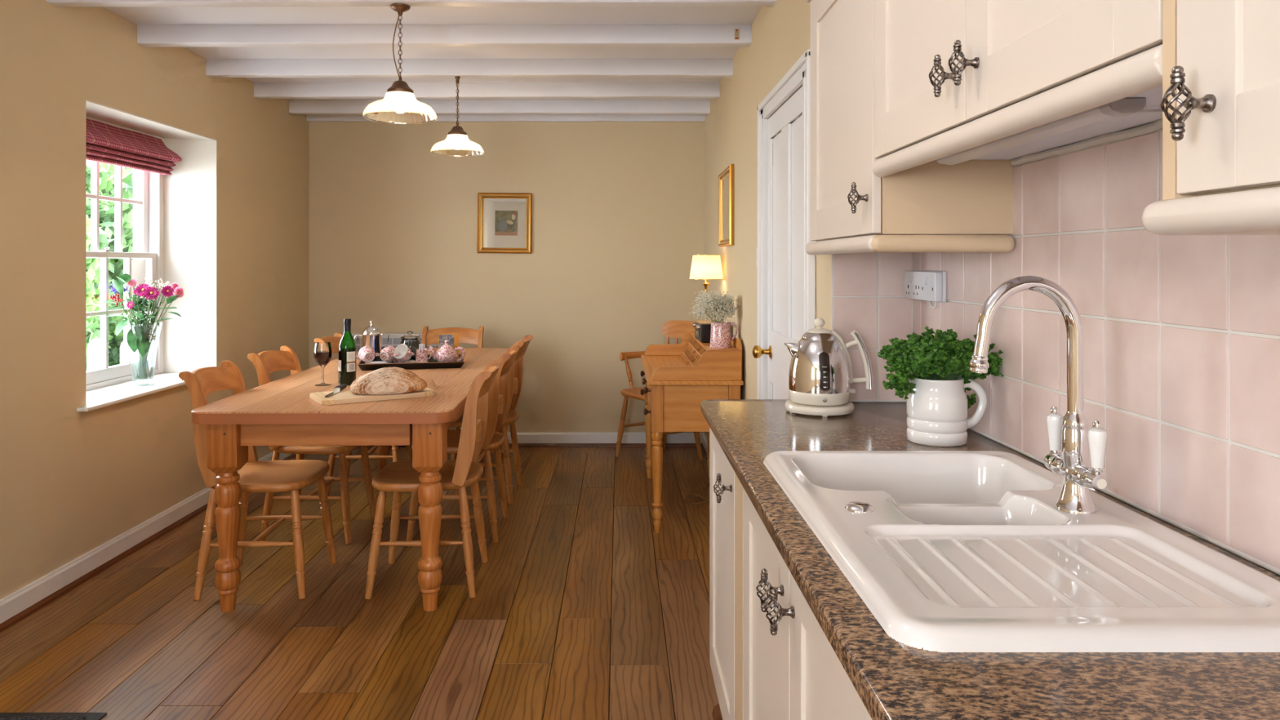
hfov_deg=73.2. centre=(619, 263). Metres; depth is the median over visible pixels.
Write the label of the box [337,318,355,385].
wine bottle
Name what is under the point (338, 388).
bread knife
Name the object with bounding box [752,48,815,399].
door
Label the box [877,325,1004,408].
parsley bunch
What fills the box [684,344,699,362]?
shelf
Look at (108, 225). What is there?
bush
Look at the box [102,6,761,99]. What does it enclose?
ceiling
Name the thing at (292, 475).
dining chair
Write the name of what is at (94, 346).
fence paling
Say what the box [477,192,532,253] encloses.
framed picture
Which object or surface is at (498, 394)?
dining chair
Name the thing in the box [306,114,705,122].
ceiling beam
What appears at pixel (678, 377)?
writing desk
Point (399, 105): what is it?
pendant lamp
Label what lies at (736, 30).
label
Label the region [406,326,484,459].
dining chair
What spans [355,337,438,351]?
grille
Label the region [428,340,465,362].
teapot
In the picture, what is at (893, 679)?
countertop
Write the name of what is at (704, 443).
baseboard
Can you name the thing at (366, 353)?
teacup
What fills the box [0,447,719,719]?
floor
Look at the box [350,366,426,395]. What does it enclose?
bread loaf
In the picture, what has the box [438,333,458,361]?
box
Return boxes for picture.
[439,334,453,347]
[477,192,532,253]
[718,164,733,247]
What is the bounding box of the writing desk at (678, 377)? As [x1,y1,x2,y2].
[640,330,743,533]
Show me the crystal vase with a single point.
(156, 335)
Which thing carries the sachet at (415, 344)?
in the glass jar
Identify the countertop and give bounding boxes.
[700,399,1279,719]
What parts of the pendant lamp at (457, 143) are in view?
lamp shade, chain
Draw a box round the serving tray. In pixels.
[356,353,464,370]
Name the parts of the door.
knob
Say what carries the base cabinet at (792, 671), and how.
on the floor
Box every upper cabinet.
[804,0,1014,254]
[871,0,1162,177]
[1142,0,1279,235]
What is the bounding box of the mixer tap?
[968,275,1110,514]
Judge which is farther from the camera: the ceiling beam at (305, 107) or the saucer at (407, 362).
the ceiling beam at (305, 107)
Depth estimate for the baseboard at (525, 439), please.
6.15 m
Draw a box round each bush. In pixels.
[85,165,133,366]
[85,217,115,370]
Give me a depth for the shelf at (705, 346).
4.47 m
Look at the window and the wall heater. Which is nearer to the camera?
the window
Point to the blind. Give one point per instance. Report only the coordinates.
(108, 143)
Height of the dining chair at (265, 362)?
0.889 m
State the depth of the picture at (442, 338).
4.74 m
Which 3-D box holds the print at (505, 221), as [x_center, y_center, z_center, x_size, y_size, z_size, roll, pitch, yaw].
[-0.806,-0.291,6.163,0.164,0.180,0.001,0,0,0]
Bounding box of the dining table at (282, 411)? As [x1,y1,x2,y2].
[191,347,510,612]
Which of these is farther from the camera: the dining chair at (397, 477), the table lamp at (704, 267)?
the table lamp at (704, 267)
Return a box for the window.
[76,137,192,412]
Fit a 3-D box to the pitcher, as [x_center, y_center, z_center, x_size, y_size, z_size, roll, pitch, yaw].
[0.518,0.358,4.354,0.108,0.128,0.124,0,0,-44]
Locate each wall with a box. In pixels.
[0,0,308,599]
[308,121,704,448]
[704,0,1279,576]
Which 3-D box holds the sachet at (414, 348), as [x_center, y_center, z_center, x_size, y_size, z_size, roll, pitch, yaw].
[-1.123,0.479,4.716,0.051,0.061,0.007,0,0,30]
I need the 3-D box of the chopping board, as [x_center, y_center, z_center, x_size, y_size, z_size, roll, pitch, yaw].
[-1.008,0.535,3.535,0.462,0.019,0.242,0,0,-32]
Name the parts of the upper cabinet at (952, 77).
door, handle, handle, door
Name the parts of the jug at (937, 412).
handle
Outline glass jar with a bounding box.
[400,330,421,360]
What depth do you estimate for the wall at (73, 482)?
3.78 m
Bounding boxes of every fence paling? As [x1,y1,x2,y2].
[87,337,100,370]
[120,341,124,364]
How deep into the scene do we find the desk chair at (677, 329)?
5.91 m
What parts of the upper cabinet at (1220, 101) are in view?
handle, light rail, door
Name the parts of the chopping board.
panel, panel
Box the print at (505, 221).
[494,210,517,235]
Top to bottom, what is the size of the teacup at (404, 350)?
0.090 m
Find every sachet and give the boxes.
[411,341,419,349]
[411,346,417,356]
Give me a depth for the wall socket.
2.27 m
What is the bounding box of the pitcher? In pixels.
[710,321,737,348]
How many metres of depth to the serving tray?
4.45 m
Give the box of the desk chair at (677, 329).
[614,320,702,460]
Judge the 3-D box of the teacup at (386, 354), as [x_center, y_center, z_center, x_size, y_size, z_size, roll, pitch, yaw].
[-1.208,0.476,4.543,0.110,0.085,0.075,0,0,11]
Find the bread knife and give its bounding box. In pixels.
[324,383,346,397]
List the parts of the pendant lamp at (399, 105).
lamp shade, chain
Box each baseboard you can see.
[0,451,296,632]
[366,431,702,447]
[701,431,707,460]
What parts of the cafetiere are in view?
handle, domed lid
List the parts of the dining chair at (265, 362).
post, leg, crest rail, post, leg, seat, leg, leg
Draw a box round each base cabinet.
[709,426,743,719]
[743,488,872,719]
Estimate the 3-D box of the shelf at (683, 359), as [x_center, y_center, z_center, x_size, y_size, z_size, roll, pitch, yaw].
[0.478,0.559,4.750,0.213,0.009,1.132,0,0,0]
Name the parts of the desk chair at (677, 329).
leg, seat, leg, crest rail, leg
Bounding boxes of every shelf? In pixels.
[679,353,688,366]
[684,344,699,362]
[689,332,736,350]
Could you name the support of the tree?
on the ground
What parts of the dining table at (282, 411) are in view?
leg, leg, leg, leg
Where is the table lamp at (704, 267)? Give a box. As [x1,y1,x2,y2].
[689,254,723,319]
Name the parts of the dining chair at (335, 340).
post, leg, crest rail, post, leg, leg, leg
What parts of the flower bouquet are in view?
white flower, white flower, white flower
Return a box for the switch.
[924,275,928,284]
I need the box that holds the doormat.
[0,712,106,719]
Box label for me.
[734,28,739,39]
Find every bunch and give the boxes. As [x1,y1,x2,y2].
[688,289,740,322]
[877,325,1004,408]
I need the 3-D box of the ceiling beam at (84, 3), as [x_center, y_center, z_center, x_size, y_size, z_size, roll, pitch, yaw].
[-0.804,-1.068,3.374,2.831,0.110,0.076,0,0,0]
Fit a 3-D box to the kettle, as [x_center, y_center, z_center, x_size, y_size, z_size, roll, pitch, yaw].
[0.548,0.271,2.326,0.206,0.252,0.183,0,0,-34]
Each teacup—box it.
[358,346,380,362]
[379,345,400,362]
[393,343,414,360]
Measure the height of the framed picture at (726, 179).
0.430 m
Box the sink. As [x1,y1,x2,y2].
[763,450,1279,652]
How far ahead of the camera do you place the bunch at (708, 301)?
4.32 m
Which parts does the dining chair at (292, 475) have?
post, leg, crest rail, post, leg, seat, leg, leg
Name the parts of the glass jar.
lid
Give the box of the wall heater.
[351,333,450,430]
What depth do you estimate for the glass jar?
4.74 m
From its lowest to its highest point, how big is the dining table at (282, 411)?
0.762 m
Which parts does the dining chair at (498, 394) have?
leg, seat, leg, post, rail, leg, post, crest rail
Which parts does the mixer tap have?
spout, lever, lever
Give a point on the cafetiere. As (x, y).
(371, 335)
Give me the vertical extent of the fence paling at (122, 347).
1.075 m
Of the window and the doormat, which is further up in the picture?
the window
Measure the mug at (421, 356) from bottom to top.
0.068 m
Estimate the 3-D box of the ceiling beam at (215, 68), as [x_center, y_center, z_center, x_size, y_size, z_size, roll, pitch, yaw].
[-0.804,-1.068,4.671,2.831,0.110,0.076,0,0,0]
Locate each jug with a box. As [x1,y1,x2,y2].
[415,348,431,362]
[906,375,987,447]
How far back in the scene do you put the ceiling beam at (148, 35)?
3.97 m
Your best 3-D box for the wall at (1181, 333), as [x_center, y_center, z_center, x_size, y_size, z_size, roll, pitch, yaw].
[0.878,0.102,1.585,0.534,2.610,9.170,0,0,0]
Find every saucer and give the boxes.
[364,361,392,364]
[400,360,427,363]
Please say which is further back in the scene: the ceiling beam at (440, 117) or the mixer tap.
the ceiling beam at (440, 117)
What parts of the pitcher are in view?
handle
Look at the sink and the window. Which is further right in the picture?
the sink
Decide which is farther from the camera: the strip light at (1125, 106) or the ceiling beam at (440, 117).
the ceiling beam at (440, 117)
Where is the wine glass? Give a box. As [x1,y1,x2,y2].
[313,342,332,386]
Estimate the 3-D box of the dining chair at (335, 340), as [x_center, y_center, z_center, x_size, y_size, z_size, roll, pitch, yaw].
[-1.495,0.865,5.089,0.500,0.889,0.441,0,0,-2]
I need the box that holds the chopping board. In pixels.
[309,387,435,404]
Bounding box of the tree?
[85,160,133,293]
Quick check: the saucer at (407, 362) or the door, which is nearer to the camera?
the door
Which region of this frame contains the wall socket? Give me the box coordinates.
[904,270,946,307]
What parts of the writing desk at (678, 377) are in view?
knob, knob, knob, knob, drawer, leg, drawer, leg, panel, leg, leg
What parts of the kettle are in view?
spout, lid, lid knob, plate, handle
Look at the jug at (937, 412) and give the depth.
1.88 m
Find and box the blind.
[85,116,181,175]
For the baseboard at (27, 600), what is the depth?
3.63 m
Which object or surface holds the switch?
attached to the wall socket
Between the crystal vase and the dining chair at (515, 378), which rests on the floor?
the dining chair at (515, 378)
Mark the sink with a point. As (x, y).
(948, 551)
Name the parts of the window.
sash, sash, sill, pane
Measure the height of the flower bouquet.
0.513 m
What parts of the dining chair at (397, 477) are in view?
leg, leg, seat, leg, post, rail, leg, post, crest rail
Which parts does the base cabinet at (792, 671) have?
door, handle, handle, door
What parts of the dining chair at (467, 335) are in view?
post, crest rail, post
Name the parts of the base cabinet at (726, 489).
handle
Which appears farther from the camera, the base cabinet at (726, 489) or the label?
the label
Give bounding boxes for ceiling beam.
[45,0,777,7]
[137,24,751,47]
[206,58,733,78]
[253,82,719,99]
[288,99,710,115]
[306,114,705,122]
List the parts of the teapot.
spout, lid, handle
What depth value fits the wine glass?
3.85 m
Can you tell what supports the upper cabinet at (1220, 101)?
attached to the wall at (1181, 333)
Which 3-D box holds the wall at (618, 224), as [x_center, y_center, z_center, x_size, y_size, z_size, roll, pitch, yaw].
[-0.728,0.102,6.220,3.745,2.610,0.100,0,0,0]
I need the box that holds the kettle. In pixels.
[784,317,873,417]
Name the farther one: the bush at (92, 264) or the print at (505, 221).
the bush at (92, 264)
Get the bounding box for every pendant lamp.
[362,3,436,124]
[431,75,484,156]
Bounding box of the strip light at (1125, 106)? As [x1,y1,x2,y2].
[936,97,1162,165]
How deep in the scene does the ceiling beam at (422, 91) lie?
5.24 m
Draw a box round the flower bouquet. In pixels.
[98,273,183,379]
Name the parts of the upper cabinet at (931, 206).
light rail, door, handle, light rail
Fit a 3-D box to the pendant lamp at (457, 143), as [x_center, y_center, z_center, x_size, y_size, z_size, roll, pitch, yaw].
[-0.876,-0.807,4.672,0.285,0.414,0.285,0,0,0]
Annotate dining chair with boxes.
[178,360,336,599]
[247,345,375,543]
[314,332,412,494]
[364,360,501,599]
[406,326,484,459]
[406,345,519,542]
[448,334,532,504]
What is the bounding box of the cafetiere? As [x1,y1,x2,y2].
[354,320,383,361]
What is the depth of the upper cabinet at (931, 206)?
1.89 m
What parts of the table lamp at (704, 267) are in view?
stem, lamp shade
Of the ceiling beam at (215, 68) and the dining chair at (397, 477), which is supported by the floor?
the dining chair at (397, 477)
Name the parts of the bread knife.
blade, handle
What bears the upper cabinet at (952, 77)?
attached to the wall at (1181, 333)
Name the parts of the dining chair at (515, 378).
leg, seat, leg, post, rail, leg, post, crest rail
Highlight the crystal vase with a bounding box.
[124,322,162,386]
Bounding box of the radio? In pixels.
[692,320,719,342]

